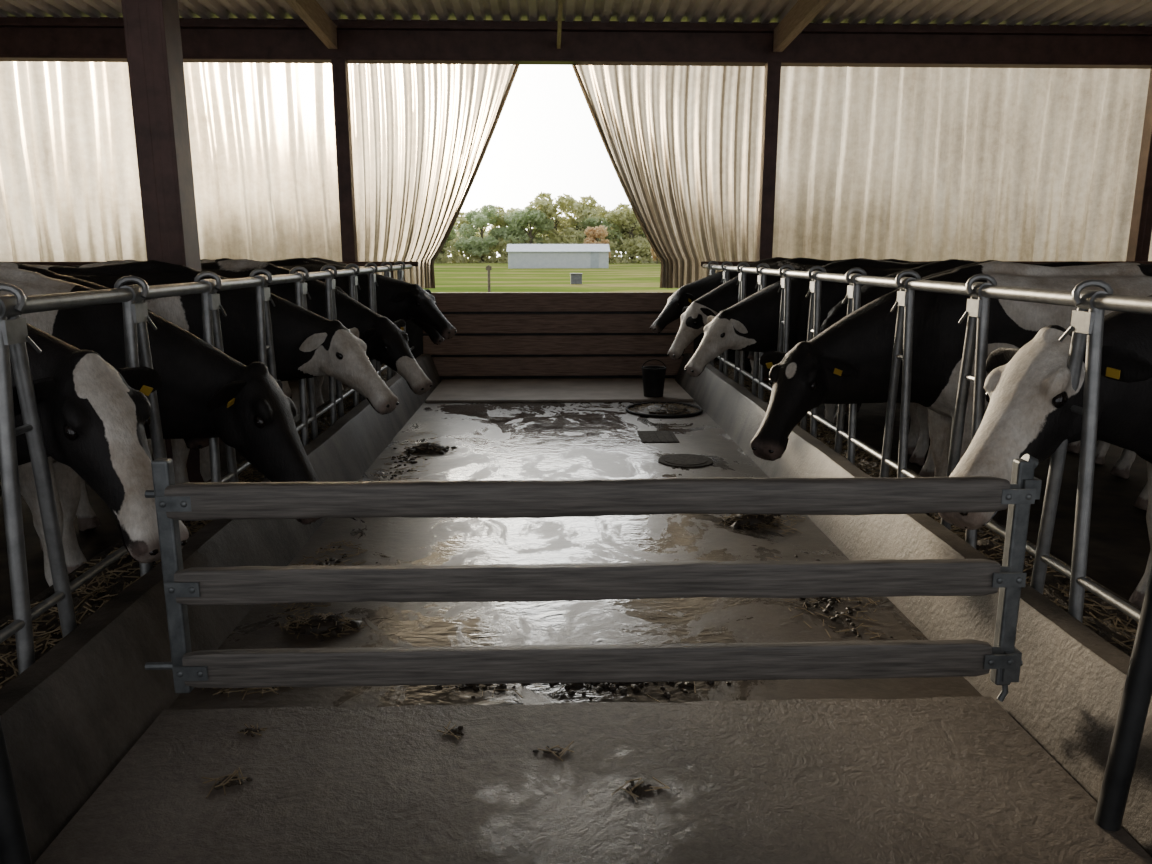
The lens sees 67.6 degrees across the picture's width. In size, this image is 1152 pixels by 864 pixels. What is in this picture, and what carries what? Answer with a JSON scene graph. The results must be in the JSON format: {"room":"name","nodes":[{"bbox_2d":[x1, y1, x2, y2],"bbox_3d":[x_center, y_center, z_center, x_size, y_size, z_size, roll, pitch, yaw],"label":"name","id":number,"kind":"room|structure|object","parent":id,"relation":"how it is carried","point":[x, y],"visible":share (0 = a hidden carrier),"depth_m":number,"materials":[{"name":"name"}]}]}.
{"room":"farm building","nodes":[
{"label":"farm building","id":0,"kind":"room"},
{"bbox_2d":[423,292,693,375],"bbox_3d":[-0.204,-1.164,10.244,3.220,0.980,0.126,0,12,-2],"label":"wall","id":1,"kind":"structure","parent":0,"point":[489,301],"depth_m":10.21,"materials":[{"name":"brown wood"}]},
{"bbox_2d":[0,0,1151,25],"bbox_3d":[0.372,-3.576,3.046,17.770,0.775,14.400,0,12,-2],"label":"ceiling","id":2,"kind":"structure","parent":0,"point":[906,12],"depth_m":9.27,"materials":[{"name":"grey metal"}]},
{"bbox_2d":[285,0,336,48],"bbox_3d":[-2.463,-3.269,2.715,0.100,0.918,13.595,0,12,-2],"label":"rafter","id":3,"kind":"object","parent":2,"relation":"attached to","point":[310,12],"visible":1,"depth_m":8.71,"materials":[{"name":"brown wood"}]},
{"bbox_2d":[557,0,562,48],"bbox_3d":[0.016,-3.226,2.802,0.040,0.759,13.587,0,12,-2],"label":"rafter","id":4,"kind":"object","parent":2,"relation":"attached to","point":[560,2],"visible":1,"depth_m":8.67,"materials":[{"name":"brown wood"}]},
{"bbox_2d":[0,16,1151,68],"bbox_3d":[0.184,-4.373,9.650,17.400,0.445,0.200,0,12,-2],"label":"beam","id":5,"kind":"structure","parent":2,"relation":"attached to","point":[28,38],"depth_m":9.64,"materials":[{"name":"paint"}]},
{"bbox_2d":[0,61,341,261],"bbox_3d":[-5.542,-3.033,9.870,5.850,2.340,0.163,0,12,-2],"label":"curtain","id":6,"kind":"object","parent":5,"relation":"hanging from","point":[263,141],"visible":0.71,"depth_m":9.89,"materials":[{"name":"fabric"}]},
{"bbox_2d":[348,63,519,288],"bbox_3d":[-1.637,-2.947,9.979,2.000,2.529,0.279,0,12,-2],"label":"curtain tied","id":7,"kind":"object","parent":5,"relation":"hanging from","point":[422,134],"depth_m":9.92,"materials":[{"name":"white fabric"}]},
{"bbox_2d":[572,65,764,287],"bbox_3d":[1.092,-2.958,10.034,2.280,2.529,0.254,0,12,-2],"label":"curtain tied","id":8,"kind":"object","parent":5,"relation":"hanging from","point":[682,144],"depth_m":10.02,"materials":[{"name":"white fabric"}]},
{"bbox_2d":[772,66,1151,260],"bbox_3d":[5.528,-3.102,10.201,6.600,2.340,0.153,0,12,-2],"label":"curtain","id":9,"kind":"object","parent":5,"relation":"hanging from","point":[876,163],"visible":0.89,"depth_m":10.16,"materials":[{"name":"fabric"}]},
{"bbox_2d":[773,0,830,51],"bbox_3d":[2.455,-3.300,2.862,0.100,0.918,13.595,0,12,-2],"label":"rafter","id":10,"kind":"object","parent":2,"relation":"attached to","point":[803,12],"visible":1,"depth_m":8.78,"materials":[{"name":"brown wood"}]},
{"bbox_2d":[0,378,1151,863],"bbox_3d":[0.390,0.957,3.892,17.400,0.535,14.200,0,12,-2],"label":"floor","id":11,"kind":"structure","parent":0,"point":[925,780],"depth_m":2.70,"materials":[{"name":"concrete"}]},
{"bbox_2d":[0,718,31,863],"bbox_3d":[-1.334,0.580,1.919,0.120,1.014,0.060,0,12,-2],"label":"bollard post","id":12,"kind":"object","parent":11,"relation":"on","point":[14,849],"visible":1,"depth_m":1.97,"materials":[{"name":"metal"}]},
{"bbox_2d":[10,323,188,562],"bbox_3d":[-2.616,0.171,2.973,2.731,1.463,0.794,0,12,-2],"label":"cow","id":13,"kind":"object","parent":11,"relation":"on","point":[94,415],"visible":0.73,"depth_m":2.70},
{"bbox_2d":[0,262,208,550],"bbox_3d":[-3.127,-0.135,4.443,2.427,1.457,0.755,0,12,-2],"label":"cow","id":14,"kind":"object","parent":11,"relation":"on","point":[87,518],"visible":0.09,"depth_m":4.46},
{"bbox_2d":[17,259,291,457],"bbox_3d":[-3.218,-0.438,5.890,2.496,1.457,0.757,0,12,-2],"label":"cow","id":15,"kind":"object","parent":11,"relation":"on","point":[286,389],"visible":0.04,"depth_m":5.73},
{"bbox_2d":[0,265,319,586],"bbox_3d":[-2.543,0.000,3.793,2.815,1.462,0.805,-1,12,-6],"label":"cow","id":16,"kind":"object","parent":11,"relation":"on","point":[205,392],"visible":0.48,"depth_m":3.81},
{"bbox_2d":[121,0,203,481],"bbox_3d":[-2.530,-1.605,5.309,0.352,3.970,0.352,0,12,-2],"label":"steel post","id":17,"kind":"object","parent":11,"relation":"on","point":[151,27],"visible":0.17,"depth_m":5.18,"materials":[{"name":"brown metal"}]},
{"bbox_2d":[0,363,396,688],"bbox_3d":[-1.818,0.635,3.551,0.429,0.304,13.400,0,12,-2],"label":"straw","id":18,"kind":"object","parent":11,"relation":"on","point":[92,595],"visible":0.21,"depth_m":3.27,"materials":[{"name":"plant"}]},
{"bbox_2d":[0,261,414,674],"bbox_3d":[-1.714,-0.210,4.400,0.115,1.216,11.200,0,12,-2],"label":"railing","id":19,"kind":"object","parent":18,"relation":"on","point":[14,336],"visible":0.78,"depth_m":2.89,"materials":[{"name":"metal"}]},
{"bbox_2d":[0,260,398,490],"bbox_3d":[-2.528,-0.299,5.218,2.873,1.458,0.820,0,12,-2],"label":"cow","id":20,"kind":"object","parent":11,"relation":"on","point":[307,344],"visible":0.27,"depth_m":5.14},
{"bbox_2d":[91,258,347,294],"bbox_3d":[-3.035,-0.742,7.345,2.752,1.457,0.757,0,12,-2],"label":"cow","id":21,"kind":"object","parent":11,"relation":"on","point":[221,259],"visible":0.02,"depth_m":7.17},
{"bbox_2d":[0,354,440,863],"bbox_3d":[-1.517,0.623,3.532,0.259,0.337,13.550,0,12,-2],"label":"curb","id":22,"kind":"object","parent":11,"relation":"on","point":[68,719],"visible":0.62,"depth_m":2.75,"materials":[{"name":"concrete"}]},
{"bbox_2d":[201,767,252,797],"bbox_3d":[-0.979,0.985,2.422,0.128,0.023,0.119,-7,14,-29],"label":"clod","id":23,"kind":"object","parent":11,"relation":"on","point":[228,780],"visible":1,"depth_m":2.42,"materials":[{"name":"plant"}]},
{"bbox_2d":[202,648,292,699],"bbox_3d":[-1.173,0.875,3.115,0.470,0.026,0.408,-8,14,-34],"label":"straw","id":24,"kind":"object","parent":11,"relation":"on","point":[222,691],"visible":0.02,"depth_m":2.99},
{"bbox_2d":[237,723,266,736],"bbox_3d":[-1.010,0.930,2.684,0.084,0.020,0.076,0,12,-2],"label":"clod","id":25,"kind":"object","parent":11,"relation":"on","point":[251,731],"visible":1,"depth_m":2.68,"materials":[{"name":"soil"}]},
{"bbox_2d":[201,259,431,394],"bbox_3d":[-2.548,-0.593,6.634,2.883,1.458,0.757,0,12,-2],"label":"cow","id":26,"kind":"object","parent":11,"relation":"on","point":[386,341],"visible":0.18,"depth_m":6.52},
{"bbox_2d":[272,540,366,626],"bbox_3d":[-1.213,0.684,4.039,0.360,0.021,1.068,0,12,0],"label":"straw","id":27,"kind":"object","parent":11,"relation":"on","point":[345,555],"visible":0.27,"depth_m":4.24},
{"bbox_2d":[279,612,366,641],"bbox_3d":[-1.037,0.794,3.506,0.362,0.107,0.260,0,12,-2],"label":"pile","id":28,"kind":"object","parent":11,"relation":"on","point":[319,625],"visible":0.98,"depth_m":3.47,"materials":[{"name":"soil"}]},
{"bbox_2d":[200,258,456,406],"bbox_3d":[-2.569,-0.900,8.106,2.904,1.457,0.826,0,12,-2],"label":"cow","id":29,"kind":"object","parent":11,"relation":"on","point":[396,299],"visible":0.16,"depth_m":8.07},
{"bbox_2d":[331,58,357,260],"bbox_3d":[-2.611,-2.356,9.861,0.225,3.580,0.225,0,12,-2],"label":"steel post","id":30,"kind":"object","parent":11,"relation":"on","point":[340,76],"visible":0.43,"depth_m":9.65,"materials":[{"name":"brown metal"}]},
{"bbox_2d":[260,257,444,394],"bbox_3d":[-2.730,-1.048,8.812,2.745,1.455,0.755,0,12,-2],"label":"cow","id":31,"kind":"object","parent":11,"relation":"on","point":[436,338],"visible":0.06,"depth_m":8.81},
{"bbox_2d":[370,431,438,480],"bbox_3d":[-1.247,0.211,6.304,0.391,0.021,2.100,-1,12,-3],"label":"straw","id":32,"kind":"object","parent":11,"relation":"on","point":[407,454],"visible":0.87,"depth_m":6.29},
{"bbox_2d":[403,442,456,453],"bbox_3d":[-1.131,0.141,6.635,0.437,0.127,0.271,0,12,-2],"label":"pile","id":33,"kind":"object","parent":11,"relation":"on","point":[428,447],"visible":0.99,"depth_m":6.58,"materials":[{"name":"soil"}]},
{"bbox_2d":[437,721,463,739],"bbox_3d":[-0.382,0.932,2.680,0.093,0.018,0.076,7,14,30],"label":"clod","id":34,"kind":"object","parent":11,"relation":"on","point":[453,732],"visible":1,"depth_m":2.67,"materials":[{"name":"soil"}]},
{"bbox_2d":[435,684,494,698],"bbox_3d":[-0.373,0.895,3.032,0.224,0.018,0.134,6,13,26],"label":"crumbs","id":35,"kind":"object","parent":11,"relation":"on","point":[476,687],"visible":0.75,"depth_m":3.02,"materials":[{"name":"soil"}]},
{"bbox_2d":[533,741,573,760],"bbox_3d":[-0.056,0.953,2.591,0.111,0.012,0.106,7,14,31],"label":"clod","id":36,"kind":"object","parent":11,"relation":"on","point":[556,752],"visible":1,"depth_m":2.57,"materials":[{"name":"plant"}]},
{"bbox_2d":[11,261,1151,277],"bbox_3d":[0.192,-1.277,10.031,17.200,1.398,0.056,0,12,-2],"label":"rail","id":37,"kind":"object","parent":11,"relation":"on","point":[359,263],"visible":0.16,"depth_m":9.83,"materials":[{"name":"paint"}]},
{"bbox_2d":[145,454,1041,701],"bbox_3d":[0.047,0.480,2.615,2.745,0.820,0.108,0,12,-2],"label":"gate","id":38,"kind":"object","parent":11,"relation":"on","point":[188,501],"visible":1,"depth_m":2.58,"materials":[{"name":"wood"}]},
{"bbox_2d":[495,681,730,702],"bbox_3d":[0.139,0.883,3.086,0.961,0.024,0.396,0,12,-2],"label":"crumbs","id":39,"kind":"object","parent":11,"relation":"on","point":[604,685],"visible":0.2,"depth_m":3.02,"materials":[{"name":"soil"}]},
{"bbox_2d":[611,777,669,801],"bbox_3d":[0.171,0.992,2.393,0.154,0.017,0.100,-7,14,-32],"label":"clod","id":40,"kind":"object","parent":11,"relation":"on","point":[639,787],"visible":1,"depth_m":2.39,"materials":[{"name":"plant"}]},
{"bbox_2d":[641,359,665,397],"bbox_3d":[0.809,-0.565,8.953,0.260,0.384,0.260,0,12,-2],"label":"bucket","id":41,"kind":"object","parent":11,"relation":"on","point":[653,377],"visible":1,"depth_m":8.88,"materials":[{"name":"black plastic"}]},
{"bbox_2d":[637,431,679,442],"bbox_3d":[0.677,0.036,7.132,0.300,0.012,0.440,0,12,-2],"label":"drain cover","id":42,"kind":"object","parent":11,"relation":"on","point":[645,436],"visible":1,"depth_m":7.08,"materials":[{"name":"metal"}]},
{"bbox_2d":[625,402,702,417],"bbox_3d":[0.851,-0.218,8.311,0.748,0.028,0.748,0,12,-2],"label":"tub rim","id":43,"kind":"object","parent":11,"relation":"on","point":[644,403],"visible":0.94,"depth_m":8.12,"materials":[{"name":"black rubber"}]},
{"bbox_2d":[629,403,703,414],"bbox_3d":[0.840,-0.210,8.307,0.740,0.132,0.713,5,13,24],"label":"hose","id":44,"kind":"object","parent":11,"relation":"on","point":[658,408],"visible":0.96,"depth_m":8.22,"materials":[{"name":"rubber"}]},
{"bbox_2d":[658,454,712,467],"bbox_3d":[0.803,0.208,6.303,0.400,0.015,0.400,0,12,-2],"label":"manhole cover","id":45,"kind":"object","parent":11,"relation":"on","point":[673,460],"visible":1,"depth_m":6.27,"materials":[{"name":"metal"}]},
{"bbox_2d":[650,257,846,377],"bbox_3d":[2.186,-1.114,9.124,2.811,1.457,0.796,0,12,-2],"label":"cow","id":46,"kind":"object","parent":11,"relation":"on","point":[684,296],"visible":0.13,"depth_m":9.08},
{"bbox_2d":[717,514,786,529],"bbox_3d":[1.002,0.502,4.883,0.407,0.136,0.296,0,12,-2],"label":"pile","id":47,"kind":"object","parent":11,"relation":"on","point":[737,520],"visible":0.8,"depth_m":4.83,"materials":[{"name":"soil"}]},
{"bbox_2d":[756,61,780,380],"bbox_3d":[2.207,-2.386,10.006,0.225,3.580,0.225,0,12,-2],"label":"steel post","id":48,"kind":"object","parent":11,"relation":"on","point":[772,71],"visible":0.62,"depth_m":9.79,"materials":[{"name":"brown metal"}]},
{"bbox_2d":[759,515,805,534],"bbox_3d":[1.136,0.431,5.253,0.389,0.022,1.233,-1,12,-5],"label":"straw","id":49,"kind":"object","parent":11,"relation":"on","point":[785,526],"visible":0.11,"depth_m":4.79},
{"bbox_2d":[668,257,915,402],"bbox_3d":[2.256,-0.961,8.394,2.746,1.457,0.755,0,12,-2],"label":"cow","id":50,"kind":"object","parent":11,"relation":"on","point":[694,317],"visible":0.2,"depth_m":8.24},
{"bbox_2d":[767,555,892,640],"bbox_3d":[1.110,0.744,3.756,0.438,0.018,1.201,0,12,-2],"label":"straw","id":51,"kind":"object","parent":11,"relation":"on","point":[829,600],"visible":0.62,"depth_m":3.66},
{"bbox_2d":[684,258,977,422],"bbox_3d":[2.290,-0.668,6.994,2.805,1.455,0.831,0,12,-2],"label":"cow","id":52,"kind":"object","parent":11,"relation":"on","point":[751,324],"visible":0.15,"depth_m":6.90},
{"bbox_2d":[747,258,938,423],"bbox_3d":[2.753,-0.813,7.684,2.428,1.455,0.754,0,12,-2],"label":"cow","id":53,"kind":"object","parent":11,"relation":"on","point":[751,354],"visible":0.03,"depth_m":7.62},
{"bbox_2d":[675,353,1151,856],"bbox_3d":[1.511,0.604,3.623,0.260,0.337,13.550,0,12,-2],"label":"curb","id":54,"kind":"object","parent":11,"relation":"on","point":[1067,695],"visible":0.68,"depth_m":2.92,"materials":[{"name":"concrete"}]},
{"bbox_2d":[714,360,1141,656],"bbox_3d":[1.813,0.615,3.660,0.424,0.299,13.400,0,12,-2],"label":"straw","id":55,"kind":"object","parent":11,"relation":"on","point":[1117,628],"visible":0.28,"depth_m":3.44,"materials":[{"name":"plant"}]},
{"bbox_2d":[702,260,1151,622],"bbox_3d":[1.645,-0.231,4.500,0.115,1.216,11.200,0,12,-2],"label":"railing","id":56,"kind":"object","parent":55,"relation":"on","point":[1087,322],"visible":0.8,"depth_m":3.55,"materials":[{"name":"metal"}]},
{"bbox_2d":[750,261,1151,510],"bbox_3d":[2.339,-0.205,4.773,2.810,1.462,0.757,0,12,-2],"label":"cow","id":57,"kind":"object","parent":11,"relation":"on","point":[850,361],"visible":0.49,"depth_m":4.61},
{"bbox_2d":[804,259,1109,465],"bbox_3d":[2.927,-0.511,6.239,2.441,1.457,0.757,0,12,-2],"label":"cow","id":58,"kind":"object","parent":11,"relation":"on","point":[918,438],"visible":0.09,"depth_m":6.16},
{"bbox_2d":[845,260,1141,478],"bbox_3d":[2.878,-0.359,5.513,2.384,1.458,0.757,0,12,-2],"label":"cow","id":59,"kind":"object","parent":11,"relation":"on","point":[1121,469],"visible":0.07,"depth_m":5.76},
{"bbox_2d":[938,295,1151,608],"bbox_3d":[2.674,0.092,3.353,2.909,1.463,0.815,-1,12,-7],"label":"cow","id":60,"kind":"object","parent":11,"relation":"on","point":[1030,395],"visible":0.75,"depth_m":2.98},
{"bbox_2d":[1094,566,1151,831],"bbox_3d":[1.430,0.532,2.149,0.140,1.014,0.060,0,12,-2],"label":"bollard post","id":61,"kind":"object","parent":11,"relation":"on","point":[1137,691],"visible":1,"depth_m":2.18,"materials":[{"name":"metal"}]},
{"bbox_2d":[1126,67,1151,260],"bbox_3d":[6.665,-2.414,10.139,0.240,3.580,0.240,0,12,-2],"label":"steel post","id":62,"kind":"object","parent":11,"relation":"on","point":[1141,220],"visible":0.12,"depth_m":10.03,"materials":[{"name":"brown metal"}]},
{"label":"outside","id":63,"kind":"structure","parent":0,"visible":0},
{"bbox_2d":[423,258,678,292],"bbox_3d":[-4.755,-29.871,152.747,320.000,0.210,290.000,0,12,-2],"label":"grass field","id":64,"kind":"structure","parent":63,"point":[450,277],"depth_m":67.02,"materials":[{"name":"green plant"}]},
{"bbox_2d":[486,265,491,291],"bbox_3d":[-4.473,-7.882,44.207,0.300,1.350,0.133,0,12,-2],"label":"post","id":65,"kind":"object","parent":64,"relation":"on","point":[488,267],"visible":0.96,"depth_m":44.12,"materials":[{"name":"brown wood"}]},
{"bbox_2d":[434,191,660,263],"bbox_3d":[-2.780,-39.526,167.740,175.963,14.080,47.951,0,12,-2],"label":"treeline","id":66,"kind":"object","parent":64,"relation":"on","point":[619,228],"visible":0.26,"depth_m":161.76,"materials":[{"name":"green plant"}]},
{"bbox_2d":[506,244,609,267],"bbox_3d":[-2.301,-22.640,110.692,13.000,3.050,6.600,0,12,-2],"label":"shed","id":67,"kind":"object","parent":64,"relation":"on","point":[519,255],"visible":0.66,"depth_m":107.89,"materials":[{"name":"grey metal"}]},
{"bbox_2d":[570,273,582,283],"bbox_3d":[0.020,-9.667,54.195,0.780,0.660,0.580,0,12,-2],"label":"utility box","id":68,"kind":"object","parent":64,"relation":"on","point":[576,278],"visible":1,"depth_m":53.93,"materials":[{"name":"grey metal"}]},
{"bbox_3d":[5.090,-1.190,10.539,7.380,0.998,0.056,0,12,-2],"label":"wall","id":69,"kind":"structure","parent":0,"visible":0},
{"bbox_2d":[297,311,769,379],"bbox_3d":[0.183,-1.141,10.351,17.200,1.000,0.020,0,12,-2],"label":"backing","id":70,"kind":"object","parent":69,"relation":"attached to","point":[415,333],"visible":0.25,"depth_m":10.35,"materials":[{"name":"wood"}]}
]}

